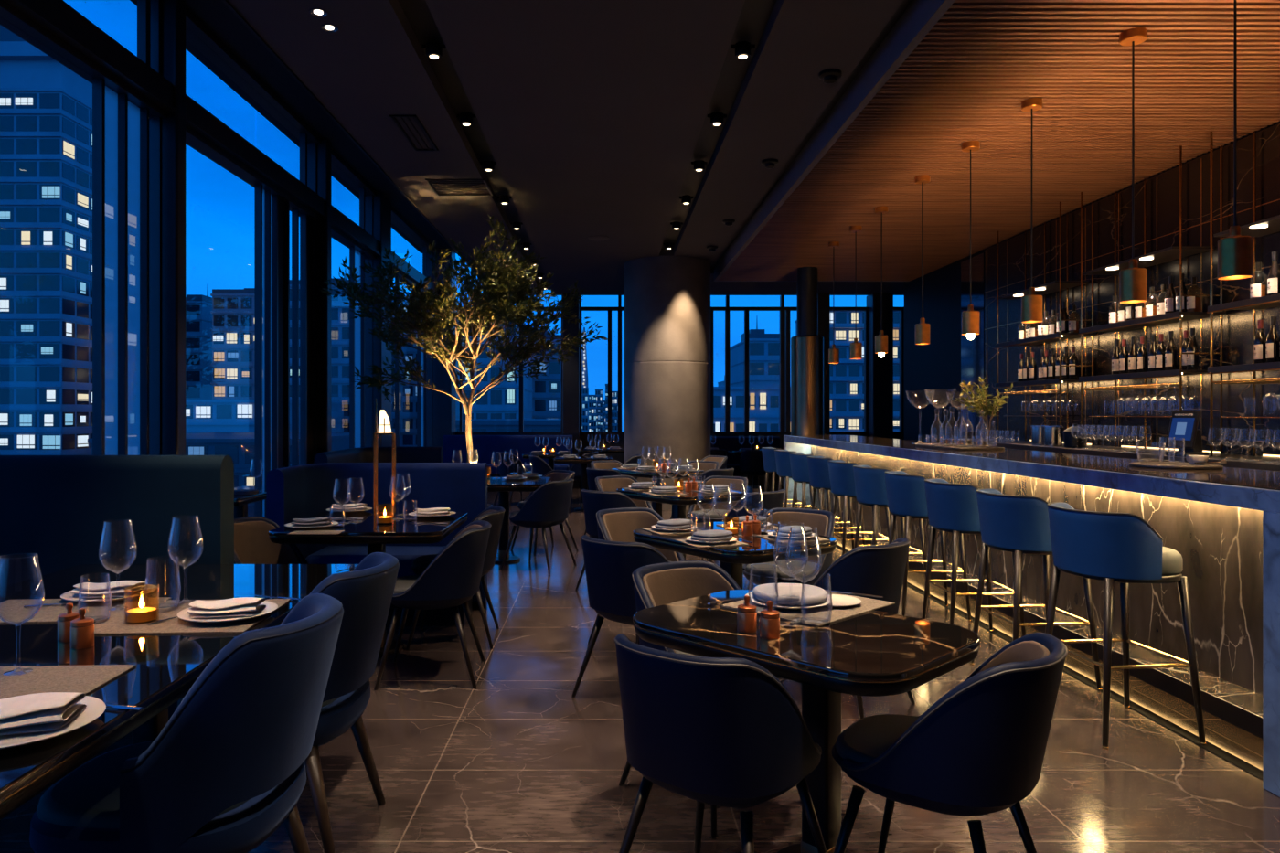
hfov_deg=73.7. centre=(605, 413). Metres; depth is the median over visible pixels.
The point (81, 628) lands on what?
grinder
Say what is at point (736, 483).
dining chair
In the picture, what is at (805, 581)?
bowl
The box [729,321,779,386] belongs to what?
office tower
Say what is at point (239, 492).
folded napkin
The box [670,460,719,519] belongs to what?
dining chair
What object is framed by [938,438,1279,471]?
countertop
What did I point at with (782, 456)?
bar stool
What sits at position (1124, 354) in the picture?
wine bottle
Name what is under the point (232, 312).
office tower
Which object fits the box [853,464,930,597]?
bar stool
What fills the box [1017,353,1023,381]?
wine bottle
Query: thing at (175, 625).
placemat
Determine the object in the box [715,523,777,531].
placemat
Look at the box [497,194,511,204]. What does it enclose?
track spotlight
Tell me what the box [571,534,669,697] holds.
dining chair
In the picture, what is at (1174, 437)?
tumbler
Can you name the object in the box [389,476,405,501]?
bowl
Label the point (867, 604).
placemat
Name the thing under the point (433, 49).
track spotlight
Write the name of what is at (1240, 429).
wine glass
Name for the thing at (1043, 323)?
wine bottle
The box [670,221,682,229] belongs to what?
track spotlight
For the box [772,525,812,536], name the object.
folded napkin
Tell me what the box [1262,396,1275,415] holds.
tumbler
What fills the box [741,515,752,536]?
grinder
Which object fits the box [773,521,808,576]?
bowl
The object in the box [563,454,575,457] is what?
folded napkin
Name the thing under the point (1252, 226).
puck light
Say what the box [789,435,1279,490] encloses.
countertop
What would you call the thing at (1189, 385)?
wine glass
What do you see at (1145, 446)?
light
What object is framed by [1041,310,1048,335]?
bottle
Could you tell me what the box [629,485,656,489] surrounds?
plate
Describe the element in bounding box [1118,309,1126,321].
bottle
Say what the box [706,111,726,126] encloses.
track spotlight
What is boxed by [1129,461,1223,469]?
serving tray
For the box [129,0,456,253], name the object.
trim
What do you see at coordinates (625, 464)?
folded napkin
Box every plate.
[0,695,106,749]
[60,584,157,603]
[177,600,277,623]
[284,521,338,529]
[325,506,372,513]
[408,511,456,518]
[501,477,527,479]
[522,474,542,478]
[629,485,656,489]
[649,490,680,494]
[651,524,696,532]
[686,535,736,543]
[701,488,731,492]
[726,521,770,527]
[745,591,832,609]
[768,531,816,539]
[819,594,861,607]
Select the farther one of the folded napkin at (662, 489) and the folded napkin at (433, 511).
the folded napkin at (662, 489)
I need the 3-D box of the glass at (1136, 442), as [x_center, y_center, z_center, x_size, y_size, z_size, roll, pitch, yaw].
[2.814,0.205,4.404,0.132,0.110,0.132,0,0,0]
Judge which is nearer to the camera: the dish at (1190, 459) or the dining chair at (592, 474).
the dish at (1190, 459)
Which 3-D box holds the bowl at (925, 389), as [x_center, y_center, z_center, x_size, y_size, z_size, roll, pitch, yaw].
[2.655,-0.117,6.766,0.234,0.150,0.234,0,0,0]
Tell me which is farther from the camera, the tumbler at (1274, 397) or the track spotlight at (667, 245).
the track spotlight at (667, 245)
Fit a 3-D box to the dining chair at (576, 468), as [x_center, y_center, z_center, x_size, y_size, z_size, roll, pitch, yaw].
[-0.388,0.985,12.990,0.572,0.796,0.502,0,0,18]
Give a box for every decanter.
[930,407,943,443]
[939,413,951,444]
[953,405,967,447]
[975,411,988,447]
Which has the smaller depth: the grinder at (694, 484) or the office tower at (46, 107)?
the grinder at (694, 484)
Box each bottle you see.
[1017,330,1025,340]
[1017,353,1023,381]
[1023,352,1029,381]
[1025,329,1029,338]
[1028,328,1037,338]
[1028,352,1036,381]
[1037,308,1045,336]
[1038,350,1044,380]
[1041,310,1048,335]
[1042,350,1049,379]
[1047,348,1055,379]
[1048,309,1056,334]
[1055,348,1062,378]
[1056,303,1062,332]
[1061,301,1068,332]
[1061,346,1069,379]
[1068,305,1079,332]
[1068,346,1077,379]
[1109,295,1118,323]
[1111,339,1119,374]
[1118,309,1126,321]
[1119,339,1129,373]
[1125,302,1136,320]
[1128,336,1137,373]
[1135,306,1145,319]
[1137,336,1147,372]
[1145,287,1156,317]
[1148,333,1157,372]
[1155,333,1165,371]
[1156,284,1166,315]
[1164,276,1175,313]
[1164,330,1176,370]
[1175,273,1187,311]
[1182,330,1188,370]
[1186,277,1201,311]
[1186,328,1198,370]
[1249,262,1267,298]
[1253,320,1266,363]
[1265,316,1279,362]
[1267,251,1279,295]
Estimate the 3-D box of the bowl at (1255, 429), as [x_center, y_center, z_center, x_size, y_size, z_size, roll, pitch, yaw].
[4.293,0.169,5.575,0.088,0.129,0.087,0,0,0]
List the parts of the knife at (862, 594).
blade, handle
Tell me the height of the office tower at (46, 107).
82.410 m
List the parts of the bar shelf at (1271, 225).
post, shelf rail, shelf rail, shelf, hanger rail, glass shelf rail, post, hanger rail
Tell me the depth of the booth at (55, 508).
3.62 m
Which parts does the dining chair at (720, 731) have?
leg, leg, leg, leg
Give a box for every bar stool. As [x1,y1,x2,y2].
[761,447,806,508]
[774,449,820,509]
[789,452,842,541]
[807,456,865,549]
[827,459,890,554]
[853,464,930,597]
[884,470,971,621]
[921,478,1025,636]
[970,488,1101,690]
[1045,501,1205,749]
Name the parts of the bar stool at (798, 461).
leg, backrest, leg, leg, leg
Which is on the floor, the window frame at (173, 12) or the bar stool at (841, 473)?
the bar stool at (841, 473)
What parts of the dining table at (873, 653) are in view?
plate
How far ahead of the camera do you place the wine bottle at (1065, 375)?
8.65 m
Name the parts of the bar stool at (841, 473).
leg, backrest, seat frame, leg, leg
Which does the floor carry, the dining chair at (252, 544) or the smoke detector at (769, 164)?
the dining chair at (252, 544)
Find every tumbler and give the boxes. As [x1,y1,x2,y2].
[77,573,112,620]
[144,555,181,608]
[329,505,345,528]
[403,500,417,522]
[689,511,705,535]
[747,563,778,616]
[751,508,767,533]
[757,510,773,534]
[800,571,832,627]
[1159,437,1175,463]
[1168,437,1184,464]
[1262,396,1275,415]
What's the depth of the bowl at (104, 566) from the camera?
2.73 m
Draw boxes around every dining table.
[0,564,358,820]
[234,485,266,518]
[268,511,468,655]
[487,477,551,563]
[522,452,578,469]
[553,456,613,511]
[577,448,624,454]
[612,468,703,516]
[616,485,744,560]
[632,522,837,589]
[632,589,980,852]
[727,448,761,494]
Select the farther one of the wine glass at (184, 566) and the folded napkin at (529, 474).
the folded napkin at (529, 474)
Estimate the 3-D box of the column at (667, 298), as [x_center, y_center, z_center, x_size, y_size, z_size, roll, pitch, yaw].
[0.930,-0.430,12.800,1.290,3.620,1.290,0,0,0]
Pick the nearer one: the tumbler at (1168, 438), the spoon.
the spoon
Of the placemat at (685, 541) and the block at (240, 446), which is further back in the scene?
the block at (240, 446)
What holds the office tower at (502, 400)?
on the ground
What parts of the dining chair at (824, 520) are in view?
leg, seat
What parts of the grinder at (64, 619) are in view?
knob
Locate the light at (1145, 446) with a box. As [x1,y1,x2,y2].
[1121,445,1220,453]
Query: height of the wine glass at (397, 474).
0.255 m
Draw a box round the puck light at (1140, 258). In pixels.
[1139,256,1153,260]
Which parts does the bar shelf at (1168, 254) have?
post, post, hanger rail, shelf rail, shelf rail, hanger rail, glass shelf rail, hanger rail, post, hanger rail, shelf, post, rail, rail, post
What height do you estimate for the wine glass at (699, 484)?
0.255 m
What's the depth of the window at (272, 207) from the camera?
8.43 m
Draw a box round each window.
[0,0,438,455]
[185,125,319,517]
[331,187,375,448]
[394,245,432,447]
[455,295,904,431]
[459,295,562,431]
[864,309,867,431]
[899,309,904,431]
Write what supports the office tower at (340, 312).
on the ground
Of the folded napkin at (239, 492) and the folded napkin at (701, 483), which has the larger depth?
the folded napkin at (701, 483)
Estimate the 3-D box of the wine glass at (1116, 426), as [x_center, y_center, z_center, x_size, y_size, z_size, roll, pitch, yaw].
[4.296,0.212,7.096,0.088,0.215,0.087,0,0,21]
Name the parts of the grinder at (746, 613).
knob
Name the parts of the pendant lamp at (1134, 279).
cord, lamp shade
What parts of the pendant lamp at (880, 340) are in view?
lamp shade, cord, bulb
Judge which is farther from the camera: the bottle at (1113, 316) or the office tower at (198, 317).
the office tower at (198, 317)
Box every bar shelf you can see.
[994,201,1096,445]
[1077,145,1226,454]
[1206,131,1279,457]
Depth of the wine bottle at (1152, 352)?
7.30 m
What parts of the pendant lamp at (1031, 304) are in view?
lamp shade, cord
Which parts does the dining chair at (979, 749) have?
leg, seat, leg, leg, leg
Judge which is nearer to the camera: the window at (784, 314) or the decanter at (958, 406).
the decanter at (958, 406)
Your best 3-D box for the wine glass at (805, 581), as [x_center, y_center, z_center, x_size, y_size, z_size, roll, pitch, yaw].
[0.600,0.487,2.578,0.108,0.285,0.108,0,0,0]
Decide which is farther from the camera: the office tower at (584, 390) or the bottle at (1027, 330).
the office tower at (584, 390)
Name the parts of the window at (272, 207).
frosted panel, frosted panel, dark panel, dark panel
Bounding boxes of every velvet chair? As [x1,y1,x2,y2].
[29,592,343,852]
[174,552,399,852]
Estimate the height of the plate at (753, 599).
0.021 m
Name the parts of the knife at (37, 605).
handle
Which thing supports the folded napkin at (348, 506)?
on the plate at (368, 508)
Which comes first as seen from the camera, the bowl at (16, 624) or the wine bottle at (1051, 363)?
the bowl at (16, 624)
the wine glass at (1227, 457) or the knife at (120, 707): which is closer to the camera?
the knife at (120, 707)
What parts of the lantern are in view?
lamp glass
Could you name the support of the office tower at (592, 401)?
on the ground
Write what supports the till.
on the countertop at (1153, 453)
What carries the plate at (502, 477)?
on the dining table at (503, 486)
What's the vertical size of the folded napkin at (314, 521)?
0.041 m
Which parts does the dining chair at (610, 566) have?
leg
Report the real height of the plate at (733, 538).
0.018 m
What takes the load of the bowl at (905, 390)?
on the coupe glass at (917, 442)
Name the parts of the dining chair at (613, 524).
leg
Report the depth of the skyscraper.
517.99 m
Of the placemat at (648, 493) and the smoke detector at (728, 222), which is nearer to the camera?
the placemat at (648, 493)
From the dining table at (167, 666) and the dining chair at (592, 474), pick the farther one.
the dining chair at (592, 474)
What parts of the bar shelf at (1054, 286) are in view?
post, hanger rail, post, shelf rail, shelf rail, glass shelf rail, shelf, post, post, post, rail, rail, post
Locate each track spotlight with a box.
[422,41,446,60]
[457,111,476,126]
[480,160,496,171]
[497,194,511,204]
[510,221,522,229]
[521,242,532,249]
[535,272,544,277]
[662,242,674,249]
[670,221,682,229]
[679,194,693,204]
[691,160,707,171]
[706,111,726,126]
[730,41,755,60]
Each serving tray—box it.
[915,443,1004,449]
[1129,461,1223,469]
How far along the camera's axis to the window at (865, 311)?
16.18 m
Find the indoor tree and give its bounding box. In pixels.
[320,214,609,508]
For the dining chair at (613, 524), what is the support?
on the floor
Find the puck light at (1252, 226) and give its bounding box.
[1249,224,1268,229]
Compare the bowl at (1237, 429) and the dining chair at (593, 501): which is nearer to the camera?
the bowl at (1237, 429)
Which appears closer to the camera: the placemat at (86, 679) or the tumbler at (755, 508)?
the placemat at (86, 679)
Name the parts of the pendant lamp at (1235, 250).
lamp shade, cord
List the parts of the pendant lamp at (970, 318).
cord, bulb, lamp shade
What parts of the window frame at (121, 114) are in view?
frosted panel, frosted panel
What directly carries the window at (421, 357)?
in the wall
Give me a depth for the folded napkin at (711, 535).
4.09 m
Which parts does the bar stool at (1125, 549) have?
leg, backrest, leg, seat frame, leg, seat, leg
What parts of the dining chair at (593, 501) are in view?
leg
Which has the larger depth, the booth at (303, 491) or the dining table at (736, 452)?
the dining table at (736, 452)
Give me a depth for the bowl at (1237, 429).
5.86 m
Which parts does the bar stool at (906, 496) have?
leg, leg, backrest, seat frame, leg, leg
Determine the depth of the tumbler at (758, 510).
4.45 m
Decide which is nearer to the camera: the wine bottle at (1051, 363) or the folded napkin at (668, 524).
the folded napkin at (668, 524)
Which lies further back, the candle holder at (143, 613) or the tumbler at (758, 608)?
the tumbler at (758, 608)
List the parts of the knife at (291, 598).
blade, handle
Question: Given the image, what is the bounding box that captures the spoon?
[1193,458,1226,464]
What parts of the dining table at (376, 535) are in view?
plate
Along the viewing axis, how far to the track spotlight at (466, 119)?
6.57 m
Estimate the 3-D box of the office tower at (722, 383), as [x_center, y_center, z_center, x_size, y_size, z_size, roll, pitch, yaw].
[39.989,6.174,269.825,6.152,42.412,20.350,0,0,0]
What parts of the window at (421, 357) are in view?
frosted panel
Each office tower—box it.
[0,24,92,455]
[185,287,212,399]
[210,288,254,399]
[289,274,392,437]
[391,295,459,447]
[458,312,533,419]
[532,330,561,418]
[581,387,588,431]
[588,394,597,431]
[595,389,602,431]
[602,400,605,431]
[605,384,607,431]
[611,391,618,431]
[717,375,725,386]
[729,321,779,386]
[794,310,899,431]
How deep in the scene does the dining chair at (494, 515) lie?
5.09 m
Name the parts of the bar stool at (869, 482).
leg, backrest, seat frame, leg, leg, leg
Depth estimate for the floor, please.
3.32 m
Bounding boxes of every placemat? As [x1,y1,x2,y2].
[0,597,171,623]
[0,664,136,699]
[94,598,290,634]
[287,530,344,534]
[622,487,651,490]
[629,469,661,472]
[641,527,701,534]
[643,491,686,495]
[668,469,700,471]
[675,539,749,547]
[694,490,738,493]
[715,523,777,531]
[720,590,895,627]
[756,534,830,543]
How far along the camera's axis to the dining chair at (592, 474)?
9.06 m
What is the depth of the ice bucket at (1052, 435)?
8.23 m
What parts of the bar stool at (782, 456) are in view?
leg, backrest, leg, leg, leg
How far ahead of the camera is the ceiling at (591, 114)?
6.19 m
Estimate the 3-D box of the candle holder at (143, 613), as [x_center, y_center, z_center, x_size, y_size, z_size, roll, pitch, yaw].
[-1.395,0.577,2.567,0.094,0.106,0.094,0,0,0]
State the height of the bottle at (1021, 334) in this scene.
0.287 m
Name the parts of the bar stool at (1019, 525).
leg, backrest, leg, seat frame, leg, leg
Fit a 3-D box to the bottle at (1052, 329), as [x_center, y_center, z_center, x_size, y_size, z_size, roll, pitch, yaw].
[4.693,-0.940,8.930,0.096,0.287,0.094,0,0,5]
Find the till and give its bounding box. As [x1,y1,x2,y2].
[1165,410,1209,457]
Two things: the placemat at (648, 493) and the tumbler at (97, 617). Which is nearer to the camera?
the tumbler at (97, 617)
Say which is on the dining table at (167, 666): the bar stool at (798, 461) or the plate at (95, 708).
the plate at (95, 708)
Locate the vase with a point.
(980, 405)
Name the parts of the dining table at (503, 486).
plate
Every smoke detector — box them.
[706,245,717,252]
[722,218,735,226]
[761,158,778,169]
[818,68,842,84]
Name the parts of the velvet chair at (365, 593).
seat, leg, backrest, leg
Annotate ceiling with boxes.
[227,0,904,295]
[713,0,1279,281]
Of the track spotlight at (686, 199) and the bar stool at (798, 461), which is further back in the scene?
the track spotlight at (686, 199)
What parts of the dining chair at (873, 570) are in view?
leg, leg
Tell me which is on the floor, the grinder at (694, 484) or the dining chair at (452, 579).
the dining chair at (452, 579)
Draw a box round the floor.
[0,485,1279,852]
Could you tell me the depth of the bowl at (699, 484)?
4.50 m
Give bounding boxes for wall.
[579,435,904,485]
[904,121,1279,442]
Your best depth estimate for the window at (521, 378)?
16.18 m
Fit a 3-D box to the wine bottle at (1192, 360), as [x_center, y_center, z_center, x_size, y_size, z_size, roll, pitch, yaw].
[4.675,-0.510,6.790,0.082,0.337,0.080,0,0,7]
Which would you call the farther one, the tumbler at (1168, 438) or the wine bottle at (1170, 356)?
the wine bottle at (1170, 356)
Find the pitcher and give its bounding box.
[1063,424,1087,447]
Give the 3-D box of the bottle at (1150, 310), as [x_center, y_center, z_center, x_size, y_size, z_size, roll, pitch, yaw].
[4.693,-0.940,7.322,0.096,0.287,0.094,0,0,13]
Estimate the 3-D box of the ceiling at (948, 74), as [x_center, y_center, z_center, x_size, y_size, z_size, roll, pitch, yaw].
[3.322,-2.230,6.375,3.155,0.220,14.750,0,0,0]
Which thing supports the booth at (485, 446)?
on the floor
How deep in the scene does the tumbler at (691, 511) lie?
4.40 m
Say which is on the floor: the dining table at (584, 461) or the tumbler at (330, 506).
the dining table at (584, 461)
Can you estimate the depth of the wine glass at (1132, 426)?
6.89 m
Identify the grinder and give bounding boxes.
[57,602,79,642]
[70,608,94,649]
[661,460,666,469]
[685,478,692,490]
[692,478,697,490]
[736,595,757,633]
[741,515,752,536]
[750,514,760,535]
[759,600,779,639]
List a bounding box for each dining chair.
[234,516,308,564]
[373,520,491,690]
[405,505,505,650]
[493,451,532,506]
[500,478,576,575]
[511,469,577,556]
[528,455,571,513]
[568,451,598,479]
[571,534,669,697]
[575,489,637,590]
[583,467,622,534]
[587,507,684,644]
[590,460,622,469]
[595,475,653,510]
[614,633,827,852]
[618,560,785,838]
[623,454,641,479]
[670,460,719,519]
[685,468,734,508]
[686,475,747,559]
[701,455,727,469]
[708,489,785,589]
[710,449,726,469]
[742,507,834,589]
[812,537,915,719]
[831,632,1067,852]
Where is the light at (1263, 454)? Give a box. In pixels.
[1262,454,1279,457]
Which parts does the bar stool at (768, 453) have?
leg, backrest, leg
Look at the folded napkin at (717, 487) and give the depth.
6.76 m
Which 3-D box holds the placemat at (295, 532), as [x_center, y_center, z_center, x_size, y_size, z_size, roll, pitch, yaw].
[-1.531,0.631,4.521,0.264,0.004,0.128,0,0,0]
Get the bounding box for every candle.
[127,607,156,622]
[377,515,392,522]
[725,527,737,533]
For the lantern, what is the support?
on the dining table at (376, 535)
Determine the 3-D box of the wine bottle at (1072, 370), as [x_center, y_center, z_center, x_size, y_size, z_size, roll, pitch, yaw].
[4.698,-0.505,8.560,0.076,0.327,0.075,0,0,-7]
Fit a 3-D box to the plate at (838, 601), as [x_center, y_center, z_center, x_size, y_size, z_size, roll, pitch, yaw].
[0.750,0.619,2.799,0.172,0.014,0.172,0,0,0]
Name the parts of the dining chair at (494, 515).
leg, leg, seat, leg, leg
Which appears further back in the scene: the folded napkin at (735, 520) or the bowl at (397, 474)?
the bowl at (397, 474)
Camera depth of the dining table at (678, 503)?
6.64 m
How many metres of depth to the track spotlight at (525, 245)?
11.57 m
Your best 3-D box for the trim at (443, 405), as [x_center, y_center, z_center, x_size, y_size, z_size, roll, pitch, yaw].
[-3.100,-0.830,15.975,0.520,4.420,0.450,0,0,0]
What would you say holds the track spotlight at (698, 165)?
attached to the ceiling at (591, 114)
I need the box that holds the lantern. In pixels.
[373,398,395,515]
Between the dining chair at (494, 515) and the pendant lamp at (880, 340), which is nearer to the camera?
the dining chair at (494, 515)
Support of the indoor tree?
on the floor
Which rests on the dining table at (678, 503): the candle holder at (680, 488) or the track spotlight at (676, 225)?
the candle holder at (680, 488)
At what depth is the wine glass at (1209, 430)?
5.98 m
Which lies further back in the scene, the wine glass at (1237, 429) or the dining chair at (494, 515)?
the wine glass at (1237, 429)
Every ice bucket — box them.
[1030,425,1047,445]
[1042,426,1064,446]
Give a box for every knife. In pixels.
[23,602,90,607]
[105,704,143,710]
[250,594,301,600]
[824,589,883,597]
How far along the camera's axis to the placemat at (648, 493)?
6.59 m
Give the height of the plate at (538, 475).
0.018 m
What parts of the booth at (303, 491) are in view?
seat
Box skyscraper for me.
[581,327,587,387]
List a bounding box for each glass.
[0,553,44,674]
[98,519,137,609]
[167,515,203,602]
[332,478,351,524]
[346,477,364,522]
[389,476,405,520]
[394,473,411,515]
[696,483,715,530]
[712,487,732,527]
[727,483,746,532]
[743,485,763,536]
[773,521,808,612]
[785,525,821,625]
[905,390,934,444]
[924,388,955,446]
[946,391,975,444]
[1102,425,1114,450]
[1115,426,1128,451]
[1125,426,1137,451]
[1130,426,1143,453]
[1135,441,1165,464]
[1189,384,1201,410]
[1207,429,1223,458]
[1219,427,1235,458]
[1223,428,1238,459]
[1234,428,1249,459]
[1238,428,1254,461]
[1248,428,1264,460]
[1253,428,1270,462]
[1265,428,1279,462]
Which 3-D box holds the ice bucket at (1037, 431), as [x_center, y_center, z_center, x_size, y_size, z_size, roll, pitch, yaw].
[4.360,0.222,8.546,0.183,0.196,0.183,0,0,5]
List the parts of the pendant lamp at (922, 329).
lamp shade, cord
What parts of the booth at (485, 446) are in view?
seat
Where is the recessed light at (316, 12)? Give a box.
[309,8,328,17]
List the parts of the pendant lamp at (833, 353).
cord, lamp shade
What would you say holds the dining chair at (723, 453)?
on the floor
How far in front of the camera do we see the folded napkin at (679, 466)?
9.35 m
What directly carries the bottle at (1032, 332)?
on the bar shelf at (1054, 286)
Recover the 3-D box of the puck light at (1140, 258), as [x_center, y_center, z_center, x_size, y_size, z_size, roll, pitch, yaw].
[4.560,-1.302,7.186,0.100,0.013,0.100,0,0,0]
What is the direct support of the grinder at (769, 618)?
on the dining table at (873, 653)
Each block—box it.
[87,432,349,516]
[185,399,344,434]
[455,418,561,431]
[713,386,779,431]
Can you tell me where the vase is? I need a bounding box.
[953,376,1013,446]
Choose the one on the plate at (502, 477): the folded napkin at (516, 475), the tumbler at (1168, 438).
the folded napkin at (516, 475)
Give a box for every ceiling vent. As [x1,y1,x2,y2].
[389,114,437,150]
[425,179,492,195]
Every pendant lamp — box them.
[828,241,839,363]
[850,225,862,359]
[874,206,888,357]
[914,174,930,344]
[961,140,980,340]
[1021,97,1042,322]
[1119,27,1147,303]
[1217,0,1252,279]
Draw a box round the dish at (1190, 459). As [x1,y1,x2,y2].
[1185,455,1208,464]
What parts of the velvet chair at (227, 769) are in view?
seat, leg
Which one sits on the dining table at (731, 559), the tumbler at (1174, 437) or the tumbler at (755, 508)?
the tumbler at (755, 508)
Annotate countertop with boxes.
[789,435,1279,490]
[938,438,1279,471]
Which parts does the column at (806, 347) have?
casing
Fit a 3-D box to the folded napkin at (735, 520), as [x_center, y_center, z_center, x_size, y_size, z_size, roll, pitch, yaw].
[0.795,0.593,4.719,0.211,0.034,0.151,0,0,-39]
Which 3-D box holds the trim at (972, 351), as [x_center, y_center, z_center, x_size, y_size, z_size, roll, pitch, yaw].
[4.889,-0.495,11.350,0.019,3.150,0.700,0,0,0]
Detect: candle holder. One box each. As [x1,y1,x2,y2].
[123,588,158,622]
[375,503,394,522]
[673,479,683,490]
[725,517,739,533]
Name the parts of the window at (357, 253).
frosted panel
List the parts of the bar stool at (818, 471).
leg, backrest, seat frame, leg, leg, leg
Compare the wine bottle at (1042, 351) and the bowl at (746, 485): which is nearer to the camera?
the bowl at (746, 485)
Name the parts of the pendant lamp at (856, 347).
lamp shade, cord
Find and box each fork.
[146,616,177,624]
[707,596,744,604]
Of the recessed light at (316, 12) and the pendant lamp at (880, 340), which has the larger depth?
the pendant lamp at (880, 340)
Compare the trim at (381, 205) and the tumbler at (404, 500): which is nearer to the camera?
the tumbler at (404, 500)
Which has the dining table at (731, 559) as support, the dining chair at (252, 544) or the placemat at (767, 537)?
the placemat at (767, 537)
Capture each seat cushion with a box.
[305,545,445,577]
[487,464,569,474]
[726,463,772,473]
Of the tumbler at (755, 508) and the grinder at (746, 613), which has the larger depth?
the tumbler at (755, 508)
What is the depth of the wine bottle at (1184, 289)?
6.90 m
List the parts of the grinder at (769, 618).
knob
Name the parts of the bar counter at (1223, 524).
panel, panel, panel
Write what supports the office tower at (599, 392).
on the ground
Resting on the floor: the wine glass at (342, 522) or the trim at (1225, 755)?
the trim at (1225, 755)
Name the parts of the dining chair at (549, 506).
leg, seat, leg, leg, leg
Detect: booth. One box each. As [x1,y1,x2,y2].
[0,455,234,737]
[266,462,487,625]
[314,447,443,463]
[443,435,572,477]
[710,437,779,490]
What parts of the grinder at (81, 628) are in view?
knob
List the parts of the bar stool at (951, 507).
leg, backrest, leg, seat frame, leg, leg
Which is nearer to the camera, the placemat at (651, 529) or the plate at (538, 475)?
the placemat at (651, 529)
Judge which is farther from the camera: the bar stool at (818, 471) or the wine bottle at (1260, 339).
the bar stool at (818, 471)
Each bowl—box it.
[0,553,44,626]
[98,519,137,574]
[167,515,203,567]
[332,478,351,505]
[346,477,364,503]
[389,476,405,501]
[394,473,411,498]
[696,483,715,512]
[727,483,746,511]
[743,485,763,515]
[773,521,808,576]
[785,525,821,583]
[905,390,934,408]
[924,388,955,407]
[946,391,975,409]
[1223,428,1238,447]
[1248,428,1264,447]
[1253,428,1270,448]
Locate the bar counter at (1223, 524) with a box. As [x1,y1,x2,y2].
[783,435,1279,797]
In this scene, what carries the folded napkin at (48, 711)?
on the plate at (95, 708)
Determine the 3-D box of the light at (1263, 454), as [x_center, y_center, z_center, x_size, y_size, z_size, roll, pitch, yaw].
[4.870,0.310,5.680,0.010,0.012,1.260,0,0,0]
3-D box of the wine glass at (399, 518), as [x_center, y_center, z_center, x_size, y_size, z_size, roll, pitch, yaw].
[-1.233,0.502,5.067,0.100,0.255,0.100,0,0,0]
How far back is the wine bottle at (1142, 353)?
7.42 m
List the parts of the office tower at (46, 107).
roof crown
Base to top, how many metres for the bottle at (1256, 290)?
0.287 m
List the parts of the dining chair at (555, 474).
leg, seat, leg, leg, leg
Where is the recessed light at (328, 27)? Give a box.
[320,23,338,31]
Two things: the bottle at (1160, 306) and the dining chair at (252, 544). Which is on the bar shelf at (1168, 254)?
the bottle at (1160, 306)
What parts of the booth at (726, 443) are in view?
backrest, seat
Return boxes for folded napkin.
[0,692,86,735]
[69,580,148,597]
[185,597,266,617]
[234,489,259,495]
[290,517,331,526]
[330,502,367,511]
[414,507,450,515]
[506,474,522,478]
[522,472,538,476]
[531,450,543,453]
[558,450,570,453]
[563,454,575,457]
[592,454,606,457]
[621,463,639,467]
[630,481,655,487]
[636,466,655,469]
[650,486,677,492]
[654,518,693,529]
[658,462,676,466]
[674,465,693,469]
[680,480,703,485]
[690,529,732,541]
[703,484,728,490]
[730,515,767,525]
[752,583,827,605]
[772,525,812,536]
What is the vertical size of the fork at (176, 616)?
0.005 m
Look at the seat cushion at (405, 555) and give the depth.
5.56 m
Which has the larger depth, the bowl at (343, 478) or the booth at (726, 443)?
the booth at (726, 443)
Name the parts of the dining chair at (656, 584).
leg, leg, seat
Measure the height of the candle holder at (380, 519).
0.109 m
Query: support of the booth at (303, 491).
on the floor
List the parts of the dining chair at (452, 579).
leg, leg, seat, leg, leg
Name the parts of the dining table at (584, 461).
plate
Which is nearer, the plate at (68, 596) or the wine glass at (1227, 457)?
the plate at (68, 596)
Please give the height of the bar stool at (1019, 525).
0.969 m
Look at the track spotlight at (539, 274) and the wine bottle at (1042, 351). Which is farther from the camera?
the track spotlight at (539, 274)
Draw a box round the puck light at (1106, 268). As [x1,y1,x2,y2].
[1105,266,1119,270]
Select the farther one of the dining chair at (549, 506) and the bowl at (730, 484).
the dining chair at (549, 506)
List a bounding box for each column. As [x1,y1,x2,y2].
[624,256,710,510]
[790,266,823,435]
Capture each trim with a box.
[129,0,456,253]
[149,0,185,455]
[222,0,473,269]
[307,138,331,454]
[364,192,391,447]
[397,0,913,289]
[426,248,455,448]
[455,431,904,435]
[562,293,579,487]
[817,293,830,435]
[835,544,1263,780]
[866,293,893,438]
[960,252,985,438]
[984,136,1279,456]
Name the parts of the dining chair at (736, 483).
seat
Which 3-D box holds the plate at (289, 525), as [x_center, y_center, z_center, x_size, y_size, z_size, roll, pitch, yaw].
[-1.618,0.620,4.702,0.284,0.021,0.284,0,0,0]
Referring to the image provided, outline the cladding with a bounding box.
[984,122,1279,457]

